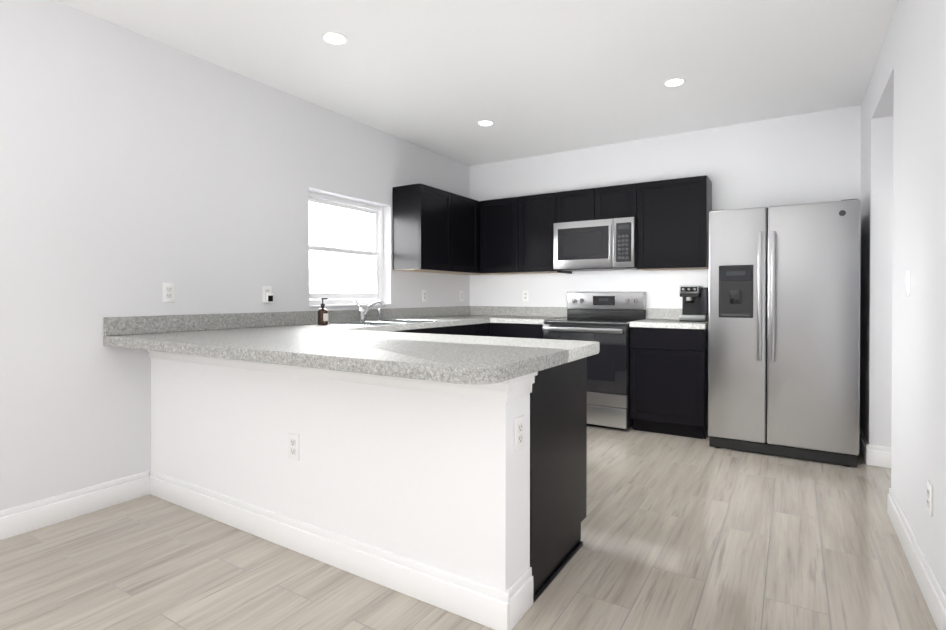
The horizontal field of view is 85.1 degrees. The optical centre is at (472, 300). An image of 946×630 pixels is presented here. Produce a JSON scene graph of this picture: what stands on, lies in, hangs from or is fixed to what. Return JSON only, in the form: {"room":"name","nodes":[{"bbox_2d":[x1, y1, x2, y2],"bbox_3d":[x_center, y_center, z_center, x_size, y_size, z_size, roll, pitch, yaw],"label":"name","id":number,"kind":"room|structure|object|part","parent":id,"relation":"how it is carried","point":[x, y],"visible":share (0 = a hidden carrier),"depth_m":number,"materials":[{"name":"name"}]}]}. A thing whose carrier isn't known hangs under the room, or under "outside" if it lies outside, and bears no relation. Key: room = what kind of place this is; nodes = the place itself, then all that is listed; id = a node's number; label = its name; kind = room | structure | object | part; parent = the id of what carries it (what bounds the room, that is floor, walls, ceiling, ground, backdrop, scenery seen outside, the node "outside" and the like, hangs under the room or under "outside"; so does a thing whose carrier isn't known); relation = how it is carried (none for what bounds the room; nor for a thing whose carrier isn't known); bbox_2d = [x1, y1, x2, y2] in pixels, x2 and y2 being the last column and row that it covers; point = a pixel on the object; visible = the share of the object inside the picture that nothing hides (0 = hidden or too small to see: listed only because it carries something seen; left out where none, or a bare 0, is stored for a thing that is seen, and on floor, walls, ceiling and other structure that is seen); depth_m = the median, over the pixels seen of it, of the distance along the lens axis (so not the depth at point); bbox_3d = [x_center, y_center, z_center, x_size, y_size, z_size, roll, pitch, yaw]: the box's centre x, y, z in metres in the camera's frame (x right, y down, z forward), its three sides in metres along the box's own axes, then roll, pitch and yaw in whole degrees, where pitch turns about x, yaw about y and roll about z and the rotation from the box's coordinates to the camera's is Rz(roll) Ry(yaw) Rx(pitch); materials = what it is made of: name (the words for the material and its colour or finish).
{"room":"kitchen","nodes":[
{"label":"kitchen","id":0,"kind":"room"},
{"bbox_2d":[0,0,469,510],"bbox_3d":[-2.269,-0.190,2.425,0.150,2.610,8.200,0,1,32],"label":"wall","id":1,"kind":"structure","parent":0,"point":[137,170],"depth_m":2.85,"materials":[{"name":"white paint"}]},
{"bbox_2d":[0,471,149,539],"bbox_3d":[-3.069,1.059,0.993,0.016,0.135,4.604,0,1,32],"label":"baseboard","id":2,"kind":"structure","parent":1,"relation":"attached to","point":[24,518],"depth_m":2.62,"materials":[{"name":"white wood"}]},
{"bbox_2d":[162,283,174,301],"bbox_3d":[-1.795,-0.045,3.038,0.008,0.115,0.070,0,1,32],"label":"outlet","id":3,"kind":"object","parent":1,"relation":"attached to","point":[168,292],"visible":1,"depth_m":3.03,"materials":[{"name":"white plastic"}]},
{"bbox_2d":[263,286,271,301],"bbox_3d":[-1.441,-0.043,3.607,0.008,0.115,0.070,0,1,32],"label":"outlet","id":4,"kind":"object","parent":1,"relation":"attached to","point":[267,289],"visible":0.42,"depth_m":3.59,"materials":[{"name":"white plastic"}]},
{"bbox_2d":[265,292,272,302],"bbox_3d":[-1.424,-0.017,3.597,0.034,0.075,0.056,0,1,32],"label":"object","id":5,"kind":"object","parent":4,"relation":"attached to","point":[268,297],"visible":0.98,"depth_m":3.58,"materials":[{"name":"white plastic"}]},
{"bbox_2d":[309,191,382,304],"bbox_3d":[-1.097,-0.412,4.380,0.066,0.892,0.934,0,1,32],"label":"window","id":6,"kind":"structure","parent":1,"relation":"in","point":[339,297],"depth_m":4.45,"materials":[{"name":"glass"}]},
{"bbox_2d":[309,304,391,306],"bbox_3d":[-1.058,0.042,4.359,0.158,0.014,0.938,0,1,32],"label":"window sill","id":7,"kind":"structure","parent":1,"relation":"attached to","point":[333,305],"depth_m":4.30,"materials":[{"name":"white"}]},
{"bbox_2d":[392,183,455,273],"bbox_3d":[-0.457,-0.660,4.879,0.326,0.758,0.549,0,1,32],"label":"upper cabinet","id":8,"kind":"object","parent":1,"relation":"attached to","point":[436,230],"depth_m":4.69,"materials":[{"name":"black wood"}]},
{"bbox_2d":[422,290,426,301],"bbox_3d":[-0.485,-0.042,5.144,0.008,0.115,0.070,0,1,32],"label":"outlet","id":9,"kind":"object","parent":1,"relation":"attached to","point":[424,295],"visible":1,"depth_m":5.14,"materials":[{"name":"white plastic"}]},
{"bbox_2d":[460,291,462,300],"bbox_3d":[-0.125,-0.047,5.722,0.008,0.115,0.070,0,1,32],"label":"outlet","id":10,"kind":"object","parent":1,"relation":"attached to","point":[461,295],"visible":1,"depth_m":5.71,"materials":[{"name":"white plastic"}]},
{"bbox_2d":[452,194,479,274],"bbox_3d":[-0.228,-0.663,5.246,0.326,0.758,0.552,0,1,32],"label":"upper cabinet","id":11,"kind":"object","parent":1,"relation":"attached to","point":[467,209],"depth_m":5.23,"materials":[{"name":"black wood"}]},
{"bbox_2d":[151,358,529,591],"bbox_3d":[-0.821,0.677,2.432,2.310,0.875,0.190,0,1,32],"label":"wall","id":12,"kind":"structure","parent":0,"point":[439,481],"depth_m":2.08,"materials":[{"name":"white paint"}]},
{"bbox_2d":[288,433,298,460],"bbox_3d":[-0.803,0.656,2.304,0.070,0.115,0.008,0,1,32],"label":"outlet","id":13,"kind":"object","parent":12,"relation":"attached to","point":[293,446],"visible":1,"depth_m":2.30,"materials":[{"name":"white plastic"}]},
{"bbox_2d":[149,470,532,629],"bbox_3d":[-0.818,1.048,2.424,2.326,0.135,0.206,0,1,32],"label":"baseboard","id":14,"kind":"structure","parent":12,"relation":"attached to","point":[485,605],"depth_m":2.06,"materials":[{"name":"white wood"}]},
{"bbox_2d":[147,350,537,401],"bbox_3d":[-0.815,0.288,2.407,2.342,0.095,0.222,0,1,32],"label":"trim","id":15,"kind":"structure","parent":12,"relation":"attached to","point":[510,389],"depth_m":2.01,"materials":[{"name":"white"}]},
{"bbox_2d":[514,415,523,451],"bbox_3d":[0.164,0.470,1.818,0.008,0.115,0.070,0,1,32],"label":"outlet","id":16,"kind":"object","parent":12,"relation":"attached to","point":[518,433],"visible":1,"depth_m":1.81,"materials":[{"name":"white plastic"}]},
{"bbox_2d":[0,424,937,629],"bbox_3d":[0.039,1.175,1.177,5.700,0.100,8.500,0,1,32],"label":"floor","id":17,"kind":"structure","parent":0,"point":[682,533],"depth_m":2.16,"materials":[{"name":"brown wood"}]},
{"bbox_2d":[388,323,489,335],"bbox_3d":[-0.472,0.660,4.586,0.621,0.875,2.600,0,1,32],"label":"base cabinet","id":18,"kind":"object","parent":17,"relation":"on","point":[481,329],"visible":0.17,"depth_m":4.57,"materials":[{"name":"black wood"}]},
{"bbox_2d":[103,306,494,351],"bbox_3d":[-0.727,0.156,4.135,0.660,0.151,3.667,0,1,32],"label":"countertop","id":19,"kind":"structure","parent":18,"relation":"on","point":[133,332],"depth_m":3.41,"materials":[{"name":"stone"}]},
{"bbox_2d":[318,298,327,324],"bbox_3d":[-1.099,0.083,3.779,0.081,0.198,0.072,0,1,32],"label":"soap bottle","id":20,"kind":"object","parent":19,"relation":"on","point":[322,315],"visible":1,"depth_m":3.75,"materials":[{"name":"brown glass"}]},
{"bbox_2d":[353,299,384,320],"bbox_3d":[-0.791,0.081,4.278,0.285,0.182,0.324,0,1,32],"label":"kitchen faucet","id":21,"kind":"object","parent":19,"relation":"on","point":[362,312],"visible":1,"depth_m":4.25,"materials":[{"name":"silver metal"}]},
{"bbox_2d":[328,319,437,325],"bbox_3d":[-0.727,0.266,4.155,0.545,0.184,0.830,0,1,32],"label":"double-bowl sink","id":22,"kind":"object","parent":19,"relation":"in","point":[381,322],"visible":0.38,"depth_m":4.20,"materials":[{"name":"silver metal"}]},
{"bbox_2d":[490,323,542,338],"bbox_3d":[0.571,0.655,5.125,0.585,0.875,0.621,0,1,32],"label":"base cabinet","id":23,"kind":"object","parent":17,"relation":"on","point":[518,330],"visible":0.1,"depth_m":4.86,"materials":[{"name":"black wood"}]},
{"bbox_2d":[495,306,566,323],"bbox_3d":[0.586,0.145,5.105,0.545,0.144,0.632,0,1,32],"label":"countertop","id":24,"kind":"structure","parent":23,"relation":"on","point":[503,314],"depth_m":5.33,"materials":[{"name":"stone"}]},
{"bbox_2d":[542,292,645,430],"bbox_3d":[1.112,0.509,4.714,0.754,1.175,0.728,0,1,32],"label":"electric range","id":25,"kind":"object","parent":17,"relation":"on","point":[603,319],"visible":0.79,"depth_m":4.40,"materials":[{"name":"silver metal"}]},
{"bbox_2d":[630,327,707,438],"bbox_3d":[1.716,0.661,4.413,0.575,0.875,0.621,0,1,32],"label":"base cabinet","id":26,"kind":"object","parent":17,"relation":"on","point":[669,381],"visible":0.92,"depth_m":4.15,"materials":[{"name":"black wood"}]},
{"bbox_2d":[629,308,707,328],"bbox_3d":[1.714,0.150,4.403,0.584,0.144,0.632,0,1,32],"label":"countertop","id":27,"kind":"structure","parent":26,"relation":"on","point":[662,317],"depth_m":4.32,"materials":[{"name":"stone"}]},
{"bbox_2d":[679,285,707,321],"bbox_3d":[1.885,0.026,4.387,0.209,0.302,0.313,0,1,32],"label":"coffee machine","id":28,"kind":"object","parent":27,"relation":"on","point":[694,303],"visible":0.98,"depth_m":4.34,"materials":[{"name":"black plastic"}]},
{"bbox_2d":[708,199,860,466],"bbox_3d":[2.314,0.218,3.880,0.906,1.770,0.825,0,1,32],"label":"refrigerator","id":29,"kind":"object","parent":17,"relation":"on","point":[784,330],"visible":1,"depth_m":3.55,"materials":[{"name":"silver metal"}]},
{"bbox_2d":[56,0,897,165],"bbox_3d":[0.039,-1.535,1.155,5.700,0.100,8.500,0,1,32],"label":"ceiling","id":30,"kind":"structure","parent":0,"point":[529,78],"depth_m":3.20,"materials":[{"name":"white paint"}]},
{"bbox_2d":[322,32,346,44],"bbox_3d":[-0.791,-1.506,2.944,0.140,0.026,0.140,0,1,32],"label":"recessed light","id":31,"kind":"object","parent":30,"relation":"in","point":[335,38],"visible":0.96,"depth_m":2.94,"materials":[{"name":"white plastic"}]},
{"bbox_2d":[477,120,493,125],"bbox_3d":[0.106,-1.518,4.388,0.140,0.026,0.140,0,1,32],"label":"recessed light","id":32,"kind":"object","parent":30,"relation":"in","point":[485,123],"visible":0.83,"depth_m":4.39,"materials":[{"name":"white plastic"}]},
{"bbox_2d":[664,78,684,86],"bbox_3d":[1.390,-1.511,3.554,0.140,0.026,0.140,0,1,32],"label":"recessed light","id":33,"kind":"object","parent":30,"relation":"in","point":[674,82],"visible":0.79,"depth_m":3.55,"materials":[{"name":"white plastic"}]},
{"bbox_2d":[470,105,860,318],"bbox_3d":[1.503,-0.211,4.996,3.840,2.610,0.150,0,1,32],"label":"wall","id":34,"kind":"structure","parent":0,"point":[813,157],"depth_m":4.65,"materials":[{"name":"white paint"}]},
{"bbox_2d":[480,192,556,274],"bbox_3d":[0.518,-0.662,5.321,0.855,0.762,0.326,0,1,32],"label":"upper cabinet","id":35,"kind":"object","parent":34,"relation":"attached to","point":[516,235],"visible":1,"depth_m":5.17,"materials":[{"name":"black wood"}]},
{"bbox_2d":[523,291,528,300],"bbox_3d":[0.561,-0.045,5.489,0.070,0.115,0.008,0,1,32],"label":"outlet","id":36,"kind":"object","parent":34,"relation":"attached to","point":[525,295],"visible":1,"depth_m":5.48,"materials":[{"name":"white plastic"}]},
{"bbox_2d":[556,183,636,222],"bbox_3d":[1.208,-0.888,4.890,0.762,0.302,0.326,0,1,32],"label":"upper cabinet","id":37,"kind":"object","parent":34,"relation":"attached to","point":[612,202],"visible":0.69,"depth_m":4.74,"materials":[{"name":"black wood"}]},
{"bbox_2d":[553,217,638,273],"bbox_3d":[1.177,-0.498,4.842,0.755,0.466,0.439,0,1,32],"label":"over-the-range microwave","id":38,"kind":"object","parent":37,"relation":"attached to","point":[600,245],"depth_m":4.68,"materials":[{"name":"grey metal"}]},
{"bbox_3d":[0.907,-0.279,5.092,0.034,0.024,0.304,0,1,32],"label":"microwave mounting bracket","id":39,"kind":"part","parent":38,"relation":"part of","materials":[{"name":"metal"}]},
{"bbox_2d":[637,175,711,270],"bbox_3d":[1.773,-0.655,4.540,0.565,0.762,0.326,0,1,32],"label":"upper cabinet","id":40,"kind":"object","parent":34,"relation":"attached to","point":[672,224],"visible":0.98,"depth_m":4.40,"materials":[{"name":"black wood"}]},
{"bbox_2d":[859,78,892,446],"bbox_3d":[3.562,-0.197,3.261,1.730,2.610,0.620,0,1,32],"label":"wall","id":41,"kind":"structure","parent":0,"point":[876,259],"depth_m":3.44,"materials":[{"name":"white paint"}]},
{"bbox_2d":[859,426,890,467],"bbox_3d":[3.500,1.040,3.300,1.626,0.135,0.634,0,1,32],"label":"baseboard","id":42,"kind":"structure","parent":41,"relation":"attached to","point":[874,455],"depth_m":3.44,"materials":[{"name":"white wood"}]},
{"bbox_2d":[871,0,945,595],"bbox_3d":[0.713,-0.172,0.205,0.120,2.610,7.580,0,1,32],"label":"wall","id":43,"kind":"structure","parent":0,"point":[908,84],"depth_m":2.02,"materials":[{"name":"white paint"}]},
{"bbox_2d":[905,270,909,296],"bbox_3d":[1.935,-0.074,2.296,0.010,0.115,0.070,0,1,32],"label":"light switch","id":44,"kind":"object","parent":43,"relation":"attached to","point":[907,286],"visible":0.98,"depth_m":2.28,"materials":[{"name":"white plastic"}]},
{"bbox_2d":[887,488,945,629],"bbox_3d":[0.452,1.068,-0.076,0.016,0.135,6.510,0,1,32],"label":"baseboard","id":45,"kind":"structure","parent":43,"relation":"attached to","point":[933,594],"depth_m":2.02,"materials":[{"name":"white wood"}]},
{"bbox_2d":[927,480,932,516],"bbox_3d":[1.693,0.734,1.911,0.008,0.115,0.070,0,1,32],"label":"outlet","id":46,"kind":"object","parent":43,"relation":"attached to","point":[930,498],"visible":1,"depth_m":1.90,"materials":[{"name":"white plastic"}]},
{"label":"outside","id":47,"kind":"structure","parent":0,"visible":0},
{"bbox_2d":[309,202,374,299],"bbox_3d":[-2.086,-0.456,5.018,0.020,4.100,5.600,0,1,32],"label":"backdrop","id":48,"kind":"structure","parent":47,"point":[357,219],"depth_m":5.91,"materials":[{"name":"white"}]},
{"bbox_3d":[-0.341,0.676,2.615,1.680,0.875,0.621,0,1,32],"label":"base cabinet","id":49,"kind":"object","parent":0,"visible":0},
{"bbox_2d":[163,326,599,384],"bbox_3d":[-0.407,0.220,2.407,1.709,0.051,1.072,0,1,32],"label":"countertop","id":50,"kind":"structure","parent":49,"relation":"on","point":[299,338],"depth_m":2.06,"materials":[{"name":"stone"}]},
{"bbox_2d":[530,357,586,602],"bbox_3d":[0.376,0.680,2.157,0.018,0.875,0.600,0,1,32],"label":"cabinet end panel","id":51,"kind":"object","parent":49,"relation":"attached to","point":[558,445],"visible":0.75,"depth_m":2.11,"materials":[{"name":"black wood"}]}
]}

